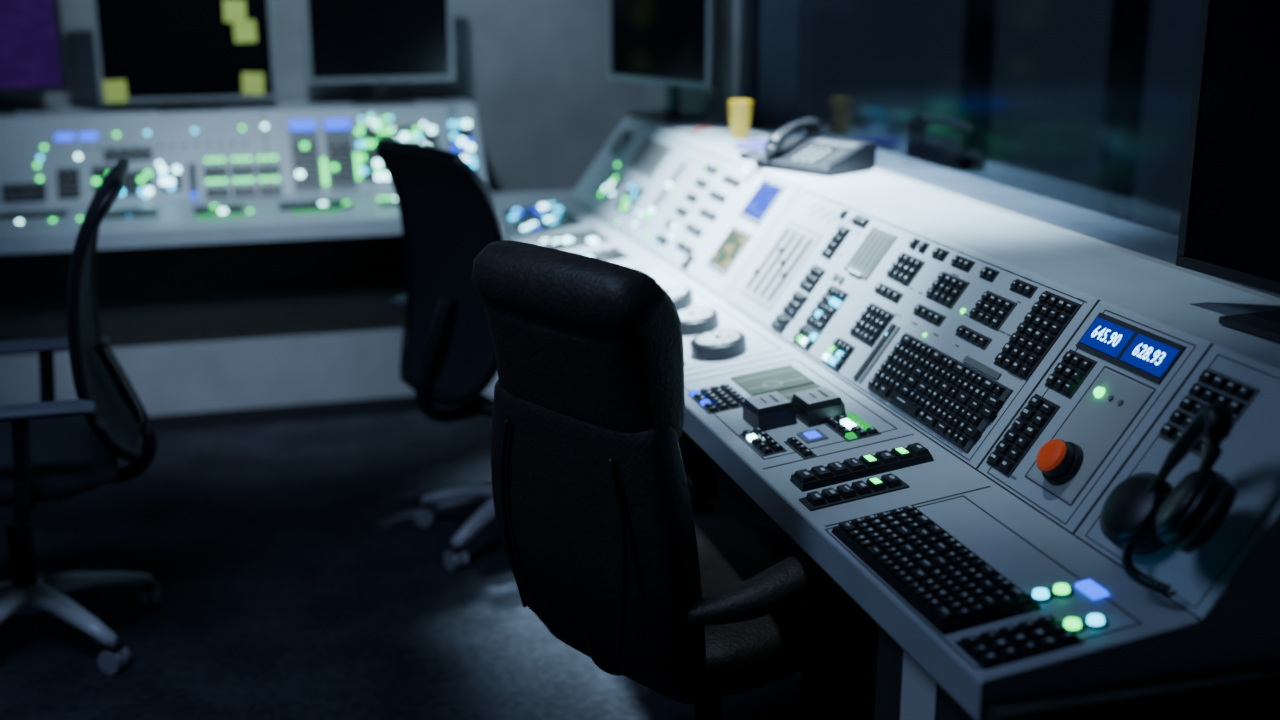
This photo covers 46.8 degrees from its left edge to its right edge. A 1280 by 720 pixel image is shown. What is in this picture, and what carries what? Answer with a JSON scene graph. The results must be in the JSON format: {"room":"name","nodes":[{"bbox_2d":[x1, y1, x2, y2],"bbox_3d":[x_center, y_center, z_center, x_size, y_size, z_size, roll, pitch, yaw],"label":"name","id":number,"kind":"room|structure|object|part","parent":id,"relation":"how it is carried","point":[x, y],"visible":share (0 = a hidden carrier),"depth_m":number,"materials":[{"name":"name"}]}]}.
{"room":"control room","nodes":[
{"label":"control room","id":0,"kind":"room"},
{"bbox_2d":[0,0,635,192],"bbox_3d":[-1.920,-1.257,5.287,4.500,2.800,0.100,-4,16,-15],"label":"wall","id":1,"kind":"structure","parent":0,"point":[534,72],"depth_m":5.71,"materials":[{"name":"paint"}]},
{"bbox_2d":[0,405,862,719],"bbox_3d":[-0.915,1.077,2.293,4.500,0.100,7.400,-4,16,-15],"label":"floor","id":2,"kind":"structure","parent":0,"point":[290,561],"depth_m":3.77,"materials":[{"name":"carpet"}]},
{"bbox_2d":[0,159,159,673],"bbox_3d":[-1.460,0.128,3.416,0.646,1.130,0.650,-4,16,-15],"label":"office chair","id":3,"kind":"object","parent":2,"relation":"on","point":[50,449],"visible":1,"depth_m":3.41,"materials":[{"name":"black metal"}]},
{"bbox_2d":[0,415,118,505],"bbox_3d":[-1.475,0.229,3.435,0.504,0.089,0.500,-4,16,-15],"label":"seat cushion","id":4,"kind":"object","parent":3,"relation":"on","point":[68,459],"depth_m":3.33,"materials":[{"name":"fabric"}]},
{"bbox_3d":[-1.237,-0.107,3.413,0.129,0.643,0.460,-4,16,-15],"label":"backrest","id":5,"kind":"part","parent":3,"relation":"part of","materials":[{"name":"fabric"}]},
{"bbox_3d":[-1.277,-0.067,3.412,0.267,0.752,0.488,-4,16,-15],"label":"frame","id":6,"kind":"part","parent":3,"relation":"part of","materials":[{"name":"black plastic"}]},
{"bbox_2d":[0,96,501,429],"bbox_3d":[-2.166,-0.270,4.981,3.320,1.062,0.820,-4,16,-15],"label":"desk","id":7,"kind":"object","parent":2,"relation":"on","point":[250,258],"visible":0.88,"depth_m":5.09,"materials":[{"name":"paint"}]},
{"bbox_2d":[0,0,68,114],"bbox_3d":[-2.254,-1.056,5.007,0.580,0.438,0.160,-4,16,-15],"label":"computer monitor","id":8,"kind":"object","parent":7,"relation":"on","point":[32,48],"visible":1,"depth_m":5.02,"materials":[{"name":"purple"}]},
{"bbox_2d":[90,0,278,110],"bbox_3d":[-1.582,-1.108,5.159,0.600,0.458,0.160,-4,16,-15],"label":"computer monitor","id":9,"kind":"object","parent":7,"relation":"on","point":[189,52],"visible":1,"depth_m":5.13,"materials":[{"name":"grey plastic"}]},
{"bbox_2d":[302,0,454,104],"bbox_3d":[-0.947,-1.165,5.365,0.530,0.458,0.160,-4,16,-15],"label":"computer monitor","id":10,"kind":"object","parent":7,"relation":"on","point":[379,42],"visible":1,"depth_m":5.33,"materials":[{"name":"grey plastic"}]},
{"bbox_2d":[374,140,505,570],"bbox_3d":[-0.338,-0.049,4.056,0.640,1.130,0.651,-13,20,-38],"label":"office chair","id":11,"kind":"object","parent":2,"relation":"on","point":[449,214],"visible":0.66,"depth_m":3.88,"materials":[{"name":"black fabric"}]},
{"bbox_3d":[-0.515,-0.230,3.857,0.129,0.643,0.460,-13,20,-38],"label":"backrest","id":12,"kind":"part","parent":11,"relation":"part of","materials":[{"name":"fabric"}]},
{"bbox_3d":[-0.483,-0.201,3.893,0.267,0.752,0.488,-13,20,-38],"label":"frame","id":13,"kind":"part","parent":11,"relation":"part of","materials":[{"name":"black plastic"}]},
{"bbox_2d":[463,373,497,414],"bbox_3d":[-0.326,0.046,4.099,0.505,0.089,0.500,-13,20,-38],"label":"seat cushion","id":14,"kind":"object","parent":11,"relation":"on","point":[483,403],"depth_m":3.84,"materials":[{"name":"fabric"}]},
{"bbox_2d":[471,240,878,719],"bbox_3d":[0.100,0.335,2.632,0.701,1.150,0.692,-14,20,-40],"label":"chair","id":15,"kind":"object","parent":2,"relation":"on","point":[601,531],"visible":0.88,"depth_m":2.35,"materials":[{"name":"black leather"}]},
{"bbox_2d":[471,240,684,440],"bbox_3d":[-0.099,-0.018,2.349,0.166,0.320,0.410,-14,20,-40],"label":"cushion","id":16,"kind":"object","parent":15,"relation":"on","point":[586,348],"depth_m":2.25,"materials":[{"name":"black leather"}]},
{"bbox_3d":[-0.071,0.291,2.461,0.155,0.524,0.471,-14,20,-40],"label":"backrest","id":17,"kind":"part","parent":15,"relation":"part of","materials":[{"name":"black leather"}]},
{"bbox_2d":[526,514,878,695],"bbox_3d":[0.136,0.429,2.692,0.570,0.126,0.520,-14,20,-40],"label":"seat cushion","id":18,"kind":"object","parent":15,"relation":"on","point":[811,638],"depth_m":2.51,"materials":[{"name":"black leather"}]},
{"bbox_2d":[492,113,1279,719],"bbox_3d":[0.262,0.087,3.694,0.769,1.060,3.845,-4,16,-15],"label":"control console","id":19,"kind":"object","parent":2,"relation":"on","point":[940,399],"visible":0.94,"depth_m":2.39,"materials":[{"name":"paint"}]},
{"bbox_2d":[607,0,717,121],"bbox_3d":[0.089,-1.070,4.870,0.160,0.538,0.520,-12,20,-38],"label":"computer monitor","id":20,"kind":"object","parent":19,"relation":"on","point":[672,43],"visible":1,"depth_m":4.84,"materials":[{"name":"grey plastic"}]},
{"bbox_3d":[0.056,-1.117,4.829,0.006,0.425,0.520,-12,20,-38],"label":"bezel frame","id":21,"kind":"part","parent":20,"relation":"part of","materials":[{"name":"black plastic"}]},
{"bbox_2d":[672,127,730,134],"bbox_3d":[0.193,-0.708,4.567,0.120,0.001,0.170,-10,18,-32],"label":"paper sheet","id":22,"kind":"object","parent":19,"relation":"on","point":[690,130],"visible":0.86,"depth_m":4.57,"materials":[{"name":"white paper"}]},
{"bbox_2d":[693,126,711,132],"bbox_3d":[0.194,-0.713,4.568,0.008,0.006,0.165,6,17,21],"label":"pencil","id":23,"kind":"object","parent":22,"relation":"on","point":[707,127],"visible":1,"depth_m":4.56,"materials":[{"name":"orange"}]},
{"bbox_2d":[728,100,751,138],"bbox_3d":[0.296,-0.712,4.381,0.072,0.108,0.072,-4,16,-15],"label":"cup","id":24,"kind":"object","parent":19,"relation":"on","point":[739,110],"visible":1,"depth_m":4.36,"materials":[{"name":"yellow plastic"}]},
{"bbox_2d":[733,140,766,151],"bbox_3d":[0.368,-0.599,4.153,0.130,0.013,0.170,-15,21,-43],"label":"paper","id":25,"kind":"object","parent":19,"relation":"on","point":[758,145],"visible":0.43,"depth_m":4.14,"materials":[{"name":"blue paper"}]},
{"bbox_2d":[739,118,876,175],"bbox_3d":[0.430,-0.552,3.791,0.222,0.115,0.283,-14,21,-42],"label":"desk telephone","id":26,"kind":"object","parent":19,"relation":"on","point":[803,153],"visible":1,"depth_m":3.76,"materials":[{"name":"black plastic"}]},
{"bbox_3d":[0.305,-0.525,3.818,0.069,0.038,0.082,-14,21,-42],"label":"coiled cord","id":27,"kind":"part","parent":26,"relation":"part of","materials":[{"name":"white plastic"}]},
{"bbox_3d":[0.791,0.740,1.974,0.760,0.720,0.033,-4,16,-15],"label":"panel","id":28,"kind":"part","parent":19,"relation":"part of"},
{"bbox_2d":[1100,404,1236,596],"bbox_3d":[0.682,0.164,1.920,0.122,0.243,0.234,-4,16,-15],"label":"headphones","id":29,"kind":"object","parent":19,"relation":"on","point":[1144,513],"visible":1,"depth_m":1.88,"materials":[{"name":"black plastic"}]},
{"bbox_2d":[1176,0,1279,342],"bbox_3d":[0.977,-0.352,2.053,0.160,0.658,0.500,-6,17,-20],"label":"computer monitor","id":30,"kind":"object","parent":19,"relation":"on","point":[1229,229],"visible":1,"depth_m":2.19,"materials":[{"name":"grey plastic"}]},
{"bbox_2d":[636,0,1279,302],"bbox_3d":[1.093,-0.460,2.410,0.220,2.800,7.300,-4,16,-15],"label":"wall","id":31,"kind":"structure","parent":0,"point":[778,19],"depth_m":4.63,"materials":[{"name":"paint"}]},
{"bbox_2d":[739,0,759,126],"bbox_3d":[0.928,-0.913,2.641,0.050,1.450,4.250,-4,16,-15],"label":"frame","id":32,"kind":"object","parent":31,"relation":"attached to","point":[749,9],"visible":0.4,"depth_m":4.71,"materials":[{"name":"grey"}]},
{"bbox_2d":[796,0,1201,235],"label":"window","id":33,"kind":"structure","parent":0,"point":[1086,104],"depth_m":6.72,"materials":[{"name":"clear glass"}]}
]}

